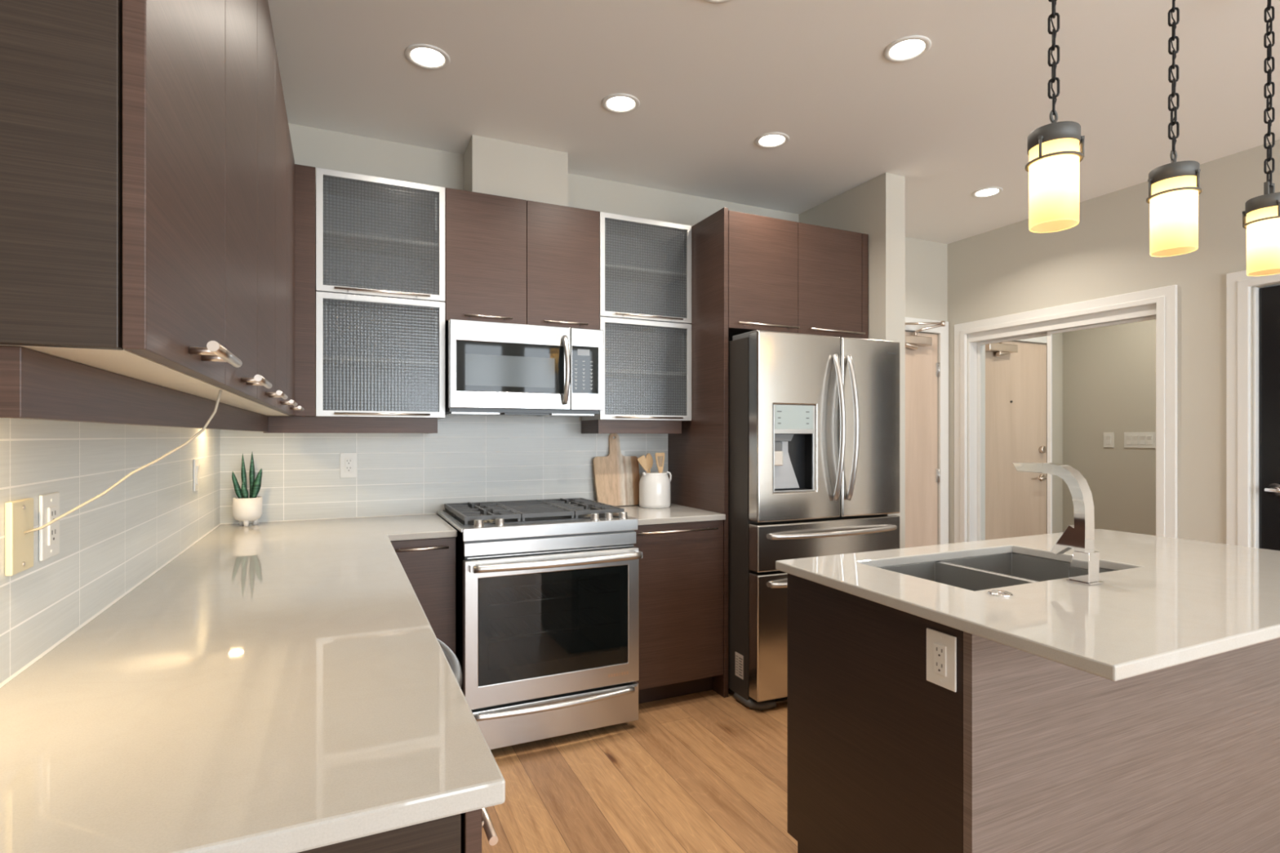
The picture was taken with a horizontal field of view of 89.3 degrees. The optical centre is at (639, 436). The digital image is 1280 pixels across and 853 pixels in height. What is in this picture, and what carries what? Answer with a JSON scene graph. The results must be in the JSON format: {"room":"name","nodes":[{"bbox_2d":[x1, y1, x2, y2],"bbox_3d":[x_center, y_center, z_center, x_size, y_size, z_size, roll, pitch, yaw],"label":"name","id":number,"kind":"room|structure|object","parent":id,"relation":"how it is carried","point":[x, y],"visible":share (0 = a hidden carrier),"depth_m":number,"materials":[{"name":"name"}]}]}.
{"room":"kitchen","nodes":[
{"label":"kitchen","id":0,"kind":"room"},
{"bbox_2d":[220,123,798,524],"bbox_3d":[-0.496,-0.064,3.551,3.284,2.730,0.139,0,0,-25],"label":"wall","id":1,"kind":"structure","parent":0,"point":[315,148],"depth_m":3.25,"materials":[{"name":"beige paint"}]},
{"bbox_2d":[263,416,437,433],"bbox_3d":[-1.299,-0.048,2.947,0.695,0.070,0.260,0,0,-25],"label":"valance","id":2,"kind":"object","parent":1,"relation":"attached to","point":[276,424],"visible":0.85,"depth_m":2.83,"materials":[{"name":"brown laminate"}]},
{"bbox_2d":[292,164,444,418],"bbox_3d":[-1.225,-0.612,2.950,0.619,1.056,0.312,0,0,-25],"label":"upper cabinet","id":3,"kind":"object","parent":1,"relation":"attached to","point":[380,242],"depth_m":3.01,"materials":[{"name":"white glass"}]},
{"bbox_2d":[323,355,438,369],"bbox_3d":[-1.196,-0.337,2.994,0.496,0.018,0.237,0,0,-25],"label":"shelf","id":4,"kind":"object","parent":3,"relation":"attached to","point":[331,362],"depth_m":2.97,"materials":[{"name":"white glass"}]},
{"bbox_2d":[323,229,438,259],"bbox_3d":[-1.196,-0.881,2.994,0.496,0.018,0.237,0,0,-25],"label":"shelf","id":5,"kind":"object","parent":3,"relation":"attached to","point":[401,242],"depth_m":2.98,"materials":[{"name":"white glass"}]},
{"bbox_2d":[220,414,667,523],"bbox_3d":[-0.846,0.129,3.307,2.219,0.516,0.010,0,0,-25],"label":"tiled wall","id":6,"kind":"structure","parent":1,"relation":"attached to","point":[472,459],"depth_m":3.20,"materials":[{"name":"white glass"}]},
{"bbox_2d":[340,453,357,478],"bbox_3d":[-1.372,0.138,3.052,0.075,0.118,0.009,0,0,-25],"label":"wall outlet","id":7,"kind":"object","parent":6,"relation":"attached to","point":[348,461],"visible":1,"depth_m":3.05,"materials":[{"name":"white plastic"}]},
{"bbox_2d":[345,457,352,472],"bbox_3d":[-1.371,0.138,3.050,0.033,0.068,0.004,0,0,-25],"label":"receptacle","id":8,"kind":"object","parent":7,"relation":"attached to","point":[348,461],"depth_m":3.05,"materials":[{"name":"grey plastic"}]},
{"bbox_2d":[444,187,599,329],"bbox_3d":[-0.601,-0.836,3.246,0.758,0.609,0.324,0,0,-25],"label":"upper cabinet","id":9,"kind":"object","parent":1,"relation":"attached to","point":[508,260],"visible":0.76,"depth_m":3.12,"materials":[{"name":"brown laminate"}]},
{"bbox_2d":[444,319,603,417],"bbox_3d":[-0.579,-0.314,3.183,0.737,0.426,0.437,0,0,-25],"label":"microwave","id":10,"kind":"object","parent":9,"relation":"attached to","point":[491,368],"visible":1,"depth_m":3.03,"materials":[{"name":"silver metal"}]},
{"bbox_2d":[582,211,691,421],"bbox_3d":[-0.011,-0.612,3.512,0.531,1.056,0.312,0,0,-25],"label":"upper cabinet","id":11,"kind":"object","parent":1,"relation":"attached to","point":[646,264],"visible":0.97,"depth_m":3.61,"materials":[{"name":"white glass"}]},
{"bbox_2d":[581,419,681,433],"bbox_3d":[-0.048,-0.048,3.527,0.483,0.070,0.260,0,0,-25],"label":"valance","id":12,"kind":"object","parent":11,"relation":"attached to","point":[595,426],"visible":0.99,"depth_m":3.41,"materials":[{"name":"brown laminate"}]},
{"bbox_2d":[604,368,685,379],"bbox_3d":[-0.023,-0.337,3.537,0.497,0.018,0.237,0,0,-25],"label":"shelf","id":13,"kind":"object","parent":11,"relation":"attached to","point":[646,375],"depth_m":3.50,"materials":[{"name":"white glass"}]},
{"bbox_2d":[604,262,685,284],"bbox_3d":[-0.023,-0.881,3.537,0.497,0.018,0.237,0,0,-25],"label":"shelf","id":14,"kind":"object","parent":11,"relation":"attached to","point":[609,267],"depth_m":3.52,"materials":[{"name":"white glass"}]},
{"bbox_2d":[728,210,868,341],"bbox_3d":[0.737,-0.834,3.687,0.918,0.585,0.650,0,0,-25],"label":"upper cabinet","id":15,"kind":"object","parent":1,"relation":"attached to","point":[784,276],"visible":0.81,"depth_m":3.41,"materials":[{"name":"brown laminate"}]},
{"bbox_2d":[463,134,568,206],"bbox_3d":[-0.630,-1.288,3.281,0.475,0.283,0.238,0,0,-25],"label":"wall","id":16,"kind":"structure","parent":0,"point":[493,166],"depth_m":3.17,"materials":[{"name":"beige paint"}]},
{"bbox_2d":[481,688,797,852],"bbox_3d":[1.572,1.326,0.948,5.050,0.050,6.800,0,0,-25],"label":"floor","id":17,"kind":"structure","parent":0,"point":[706,771],"depth_m":2.40,"materials":[{"name":"brown wood"}]},
{"bbox_2d":[297,807,497,852],"bbox_3d":[-0.520,0.859,0.799,0.676,0.885,0.368,0,0,-25],"label":"base cabinet","id":18,"kind":"object","parent":17,"relation":"on","point":[461,833],"visible":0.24,"depth_m":0.73,"materials":[{"name":"brown laminate"}]},
{"bbox_2d":[390,537,455,654],"bbox_3d":[-1.008,0.859,2.875,0.282,0.885,0.635,0,0,-25],"label":"base cabinet","id":19,"kind":"object","parent":17,"relation":"on","point":[428,565],"visible":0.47,"depth_m":2.64,"materials":[{"name":"brown laminate"}]},
{"bbox_2d":[436,638,462,688],"bbox_3d":[-0.704,0.859,1.261,0.683,0.884,0.596,0,0,-25],"label":"dishwasher","id":20,"kind":"object","parent":17,"relation":"on","point":[451,658],"visible":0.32,"depth_m":1.37,"materials":[{"name":"silver metal"}]},
{"bbox_2d":[437,497,642,749],"bbox_3d":[-0.488,0.817,3.022,0.775,0.969,0.802,0,0,-25],"label":"gas range","id":21,"kind":"object","parent":17,"relation":"on","point":[547,591],"visible":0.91,"depth_m":2.73,"materials":[{"name":"silver metal"}]},
{"bbox_2d":[437,510,635,533],"bbox_3d":[-0.510,0.386,3.070,0.775,0.030,0.695,0,0,-25],"label":"cooktop","id":22,"kind":"object","parent":21,"relation":"in","point":[581,523],"depth_m":2.79,"materials":[{"name":"silver metal"}]},
{"bbox_2d":[462,546,642,709],"bbox_3d":[-0.341,0.793,2.711,0.763,0.591,0.114,0,0,-25],"label":"oven","id":23,"kind":"object","parent":21,"relation":"in","point":[546,624],"depth_m":2.71,"materials":[{"name":"silver metal"}]},
{"bbox_2d":[633,520,723,703],"bbox_3d":[0.063,0.859,3.371,0.514,0.885,0.635,0,0,-25],"label":"base cabinet","id":24,"kind":"object","parent":17,"relation":"on","point":[681,566],"visible":0.71,"depth_m":3.13,"materials":[{"name":"brown laminate"}]},
{"bbox_2d":[615,503,725,525],"bbox_3d":[0.060,0.401,3.377,0.516,0.028,0.622,0,0,-25],"label":"countertop","id":25,"kind":"structure","parent":24,"relation":"on","point":[675,513],"depth_m":3.19,"materials":[{"name":"white stone"}]},
{"bbox_2d":[592,433,639,506],"bbox_3d":[-0.131,0.183,3.596,0.268,0.406,0.081,0,0,-25],"label":"cutting board","id":26,"kind":"object","parent":25,"relation":"on","point":[616,476],"visible":0.84,"depth_m":3.58,"materials":[{"name":"brown wood"}]},
{"bbox_2d":[639,471,671,508],"bbox_3d":[0.081,0.290,3.542,0.172,0.193,0.172,0,0,16],"label":"ceramic crock","id":27,"kind":"object","parent":25,"relation":"on","point":[655,487],"visible":1,"depth_m":3.47,"materials":[{"name":"white ceramic"}]},
{"bbox_2d":[637,455,648,472],"bbox_3d":[0.056,0.236,3.528,0.156,0.266,0.011,0,0,-27],"label":"wooden spatula","id":28,"kind":"object","parent":27,"relation":"in","point":[642,460],"visible":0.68,"depth_m":3.51,"materials":[{"name":"brown wood"}]},
{"bbox_2d":[645,453,653,472],"bbox_3d":[0.053,0.231,3.563,0.024,0.274,0.056,0,0,43],"label":"wooden spoon","id":29,"kind":"object","parent":27,"relation":"in","point":[649,459],"visible":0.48,"depth_m":3.56,"materials":[{"name":"brown wood"}]},
{"bbox_2d":[654,452,664,473],"bbox_3d":[0.112,0.229,3.524,0.058,0.277,0.020,0,0,-25],"label":"slotted turner","id":30,"kind":"object","parent":27,"relation":"in","point":[660,468],"visible":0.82,"depth_m":3.52,"materials":[{"name":"brown wood"}]},
{"bbox_2d":[668,207,728,697],"bbox_3d":[0.302,0.082,3.499,0.024,2.438,0.604,0,0,-25],"label":"panel","id":31,"kind":"object","parent":17,"relation":"on","point":[698,455],"visible":0.56,"depth_m":3.34,"materials":[{"name":"brown laminate"}]},
{"bbox_2d":[728,329,899,710],"bbox_3d":[0.808,0.400,3.528,0.917,1.797,0.876,0,0,-25],"label":"refrigerator","id":32,"kind":"object","parent":17,"relation":"on","point":[814,420],"visible":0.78,"depth_m":3.15,"materials":[{"name":"grey metal"}]},
{"bbox_2d":[735,655,742,676],"bbox_3d":[0.483,1.121,3.158,0.001,0.087,0.058,0,0,-25],"label":"print","id":33,"kind":"object","parent":32,"relation":"attached to","point":[739,659],"depth_m":3.16,"materials":[{"name":"grey"}]},
{"bbox_2d":[787,554,1279,852],"bbox_3d":[1.302,0.859,2.042,1.600,0.885,0.673,0,0,-25],"label":"kitchen island","id":34,"kind":"object","parent":17,"relation":"on","point":[1029,753],"visible":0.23,"depth_m":1.66,"materials":[{"name":"brown laminate"}]},
{"bbox_2d":[926,627,956,692],"bbox_3d":[0.681,0.506,1.468,0.009,0.122,0.079,0,0,-25],"label":"wall outlet","id":35,"kind":"object","parent":34,"relation":"attached to","point":[941,647],"visible":1,"depth_m":1.46,"materials":[{"name":"white plastic"}]},
{"bbox_2d":[933,642,946,676],"bbox_3d":[0.679,0.506,1.467,0.004,0.068,0.033,0,0,-25],"label":"receptacle","id":36,"kind":"object","parent":35,"relation":"attached to","point":[940,648],"depth_m":1.46,"materials":[{"name":"grey plastic"}]},
{"bbox_2d":[775,528,1279,680],"bbox_3d":[1.360,0.401,1.900,1.695,0.028,0.998,0,0,-25],"label":"island countertop","id":37,"kind":"structure","parent":34,"relation":"on","point":[1164,602],"depth_m":1.55,"materials":[{"name":"white stone"}]},
{"bbox_2d":[879,552,1112,591],"bbox_3d":[1.078,0.515,1.961,0.741,0.200,0.428,0,0,-25],"label":"sink","id":38,"kind":"object","parent":37,"relation":"in","point":[1010,569],"visible":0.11,"depth_m":2.14,"materials":[{"name":"silver metal"}]},
{"bbox_2d":[986,590,1013,597],"bbox_3d":[0.880,0.383,1.582,0.056,0.008,0.056,0,0,-25],"label":"switch","id":39,"kind":"object","parent":37,"relation":"on","point":[993,593],"visible":1,"depth_m":1.57,"materials":[{"name":"silver metal"}]},
{"bbox_2d":[1012,462,1105,585],"bbox_3d":[1.147,0.231,1.790,0.062,0.312,0.224,0,0,-25],"label":"faucet","id":40,"kind":"object","parent":37,"relation":"on","point":[1084,568],"visible":1,"depth_m":1.72,"materials":[{"name":"silver metal"}]},
{"bbox_3d":[-1.097,0.859,1.983,0.624,0.885,1.016,0,0,-25],"label":"base cabinet","id":41,"kind":"object","parent":17,"relation":"on","visible":0},
{"bbox_2d":[0,514,505,852],"bbox_3d":[-0.875,0.401,1.841,0.914,0.028,2.624,0,0,-25],"label":"countertop","id":42,"kind":"structure","parent":41,"relation":"on","point":[288,686],"depth_m":0.90,"materials":[{"name":"white stone"}]},
{"bbox_2d":[231,452,262,526],"bbox_3d":[-1.697,0.227,2.801,0.113,0.321,0.112,0,0,-25],"label":"potted plant","id":43,"kind":"object","parent":42,"relation":"on","point":[246,508],"visible":1,"depth_m":2.78,"materials":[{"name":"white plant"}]},
{"bbox_2d":[267,0,1279,244],"bbox_3d":[1.572,-1.459,0.948,5.050,0.060,6.800,0,0,-25],"label":"ceiling","id":44,"kind":"structure","parent":0,"point":[956,120],"depth_m":2.64,"materials":[{"name":"white paint"}]},
{"bbox_2d":[404,44,450,70],"bbox_3d":[-0.800,-1.426,2.442,0.164,0.006,0.164,0,0,-25],"label":"recessed light","id":45,"kind":"object","parent":44,"relation":"in","point":[425,56],"visible":1,"depth_m":2.44,"materials":[{"name":"white paint"}]},
{"bbox_2d":[601,93,639,113],"bbox_3d":[-0.082,-1.426,2.783,0.164,0.006,0.164,0,0,-25],"label":"recessed light","id":46,"kind":"object","parent":44,"relation":"in","point":[620,103],"visible":1,"depth_m":2.78,"materials":[{"name":"white paint"}]},
{"bbox_2d":[703,0,732,3],"bbox_3d":[0.256,-1.426,2.054,0.164,0.006,0.164,0,0,-25],"label":"recessed light","id":47,"kind":"object","parent":44,"relation":"in","point":[708,1],"visible":1,"depth_m":2.12,"materials":[{"name":"white paint"}]},
{"bbox_2d":[755,132,789,148],"bbox_3d":[0.637,-1.426,3.128,0.164,0.006,0.164,0,0,-25],"label":"recessed light","id":48,"kind":"object","parent":44,"relation":"in","point":[771,140],"visible":1,"depth_m":3.12,"materials":[{"name":"white paint"}]},
{"bbox_2d":[883,35,931,62],"bbox_3d":[0.986,-1.426,2.392,0.164,0.006,0.164,0,0,-25],"label":"recessed light","id":49,"kind":"object","parent":44,"relation":"in","point":[905,49],"visible":1,"depth_m":2.39,"materials":[{"name":"white paint"}]},
{"bbox_2d":[971,186,1003,198],"bbox_3d":[2.034,-1.426,3.796,0.164,0.006,0.164,0,0,-25],"label":"recessed light","id":50,"kind":"object","parent":44,"relation":"in","point":[988,192],"visible":1,"depth_m":3.79,"materials":[{"name":"white paint"}]},
{"bbox_2d":[1025,0,1084,233],"bbox_3d":[0.999,-0.967,1.565,0.124,0.923,0.124,0,0,-25],"label":"pendant lamp","id":51,"kind":"object","parent":44,"relation":"hanging from","point":[1055,157],"visible":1,"depth_m":1.53,"materials":[{"name":"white glass"}]},
{"bbox_2d":[1146,0,1202,257],"bbox_3d":[1.467,-0.967,1.782,0.124,0.923,0.124,0,0,-25],"label":"pendant lamp","id":52,"kind":"object","parent":44,"relation":"hanging from","point":[1175,189],"visible":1,"depth_m":1.75,"materials":[{"name":"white glass"}]},
{"bbox_2d":[1242,0,1279,276],"bbox_3d":[1.945,-0.967,2.003,0.124,0.923,0.124,0,0,-25],"label":"pendant lamp","id":53,"kind":"object","parent":44,"relation":"hanging from","point":[1262,212],"visible":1,"depth_m":1.99,"materials":[{"name":"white glass"}]},
{"bbox_2d":[798,172,905,548],"bbox_3d":[1.213,-0.064,3.937,0.142,2.730,0.875,0,0,-25],"label":"wall","id":54,"kind":"structure","parent":0,"point":[876,207],"depth_m":3.56,"materials":[{"name":"beige paint"}]},
{"bbox_2d":[905,236,947,544],"bbox_3d":[1.772,-0.064,4.653,1.474,2.730,0.120,0,0,-25],"label":"wall","id":55,"kind":"structure","parent":0,"point":[926,261],"depth_m":4.75,"materials":[{"name":"beige paint"}]},
{"bbox_2d":[905,320,945,547],"bbox_3d":[1.828,0.239,4.543,0.896,2.107,0.220,0,0,-25],"label":"door","id":56,"kind":"structure","parent":55,"relation":"in","point":[922,366],"depth_m":4.72,"materials":[{"name":"beige wood"}]},
{"bbox_2d":[905,317,948,544],"bbox_3d":[1.802,0.226,4.591,1.070,2.150,0.018,0,0,-25],"label":"trim","id":57,"kind":"structure","parent":55,"relation":"attached to","point":[943,331],"depth_m":4.79,"materials":[{"name":"white paint"}]},
{"bbox_2d":[947,139,1279,547],"bbox_3d":[3.720,-0.064,1.898,0.130,2.730,6.518,0,0,-25],"label":"wall","id":58,"kind":"structure","parent":0,"point":[1012,268],"depth_m":3.49,"materials":[{"name":"beige paint"}]},
{"bbox_2d":[967,303,1155,542],"bbox_3d":[2.668,0.281,4.153,0.113,2.038,1.203,0,0,-25],"label":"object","id":59,"kind":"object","parent":58,"relation":"in","point":[1078,393],"depth_m":4.10,"materials":[{"name":"white paint"}]},
{"bbox_2d":[981,335,1047,540],"bbox_3d":[2.579,0.298,4.407,0.005,1.905,0.578,0,0,-25],"label":"mirror","id":60,"kind":"object","parent":59,"relation":"attached to","point":[1014,370],"depth_m":4.44,"materials":[{"name":"white mirror"}]},
{"bbox_2d":[1051,319,1155,535],"bbox_3d":[2.768,0.298,3.893,0.005,1.905,0.586,0,0,-25],"label":"mirror","id":61,"kind":"object","parent":59,"relation":"attached to","point":[1104,375],"depth_m":3.85,"materials":[{"name":"white mirror"}]},
{"bbox_2d":[954,284,1177,542],"bbox_3d":[2.602,0.242,4.126,0.027,2.118,1.389,0,0,-25],"label":"trim","id":62,"kind":"structure","parent":58,"relation":"attached to","point":[1165,298],"depth_m":3.70,"materials":[{"name":"white paint"}]},
{"bbox_2d":[1226,270,1279,548],"bbox_3d":[3.273,0.238,2.828,0.155,2.126,1.092,0,0,-25],"label":"trim","id":63,"kind":"structure","parent":58,"relation":"attached to","point":[1238,284],"depth_m":3.23,"materials":[{"name":"white paint"}]},
{"bbox_2d":[1259,284,1279,551],"bbox_3d":[3.247,0.280,2.810,0.100,2.026,0.881,0,0,-25],"label":"door","id":64,"kind":"structure","parent":58,"relation":"in","point":[1269,296],"depth_m":3.18,"materials":[{"name":"black"}]},
{"bbox_3d":[-0.548,-0.064,-0.110,0.113,2.730,6.461,0,0,-25],"label":"wall","id":65,"kind":"structure","parent":0,"visible":0},
{"bbox_2d":[0,417,220,683],"bbox_3d":[-1.289,0.152,1.635,0.010,0.470,2.651,0,0,-25],"label":"tiled wall","id":66,"kind":"structure","parent":65,"relation":"attached to","point":[112,543],"depth_m":1.37,"materials":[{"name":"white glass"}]},
{"bbox_2d":[4,497,33,576],"bbox_3d":[-1.007,0.162,1.052,0.011,0.116,0.080,0,0,-25],"label":"cover plate","id":67,"kind":"object","parent":66,"relation":"attached to","point":[19,514],"visible":0.98,"depth_m":1.04,"materials":[{"name":"beige plastic"}]},
{"bbox_2d":[39,492,59,561],"bbox_3d":[-1.060,0.161,1.165,0.009,0.115,0.078,0,0,-25],"label":"wall outlet","id":68,"kind":"object","parent":66,"relation":"attached to","point":[49,504],"visible":0.94,"depth_m":1.15,"materials":[{"name":"white plastic"}]},
{"bbox_2d":[47,506,57,545],"bbox_3d":[-1.058,0.161,1.166,0.004,0.068,0.033,0,0,-25],"label":"receptacle","id":69,"kind":"object","parent":68,"relation":"attached to","point":[51,510],"depth_m":1.16,"materials":[{"name":"grey plastic"}]},
{"bbox_2d":[0,0,242,384],"bbox_3d":[-0.705,-0.612,0.789,0.356,1.056,0.481,0,0,-25],"label":"upper cabinet","id":70,"kind":"object","parent":66,"relation":"attached to","point":[113,112],"visible":0.97,"depth_m":0.62,"materials":[{"name":"brown laminate"}]},
{"bbox_2d":[193,458,199,491],"bbox_3d":[-1.610,0.141,2.357,0.011,0.116,0.076,0,0,-25],"label":"light switch","id":71,"kind":"object","parent":66,"relation":"attached to","point":[196,461],"visible":1,"depth_m":2.34,"materials":[{"name":"white plastic"}]},
{"bbox_2d":[0,512,436,688],"bbox_3d":[-0.287,0.385,2.113,2.208,0.004,2.625,0,0,-25],"label":"trim","id":72,"kind":"structure","parent":66,"relation":"attached to","point":[2,684],"depth_m":1.50,"materials":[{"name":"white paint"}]},
{"bbox_2d":[151,0,288,407],"bbox_3d":[-0.997,-0.612,1.419,0.356,1.056,0.902,0,0,-25],"label":"upper cabinet","id":73,"kind":"object","parent":66,"relation":"attached to","point":[250,43],"visible":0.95,"depth_m":1.35,"materials":[{"name":"brown laminate"}]},
{"bbox_2d":[24,390,222,533],"bbox_3d":[-0.879,0.038,1.114,0.274,0.244,0.005,0,0,-25],"label":"loose cable","id":74,"kind":"object","parent":73,"relation":"hanging from","point":[206,424],"visible":1,"depth_m":1.11,"materials":[{"name":"beige plastic"}]},
{"bbox_2d":[0,346,268,431],"bbox_3d":[-1.154,-0.050,1.604,0.206,0.066,2.298,0,0,-25],"label":"valance","id":75,"kind":"object","parent":73,"relation":"attached to","point":[34,384],"visible":0.99,"depth_m":0.78,"materials":[{"name":"brown laminate"}]},
{"bbox_2d":[235,46,304,415],"bbox_3d":[-1.374,-0.612,2.233,0.356,1.056,0.890,0,0,-25],"label":"upper cabinet","id":76,"kind":"object","parent":66,"relation":"attached to","point":[284,157],"visible":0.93,"depth_m":2.17,"materials":[{"name":"brown laminate"}]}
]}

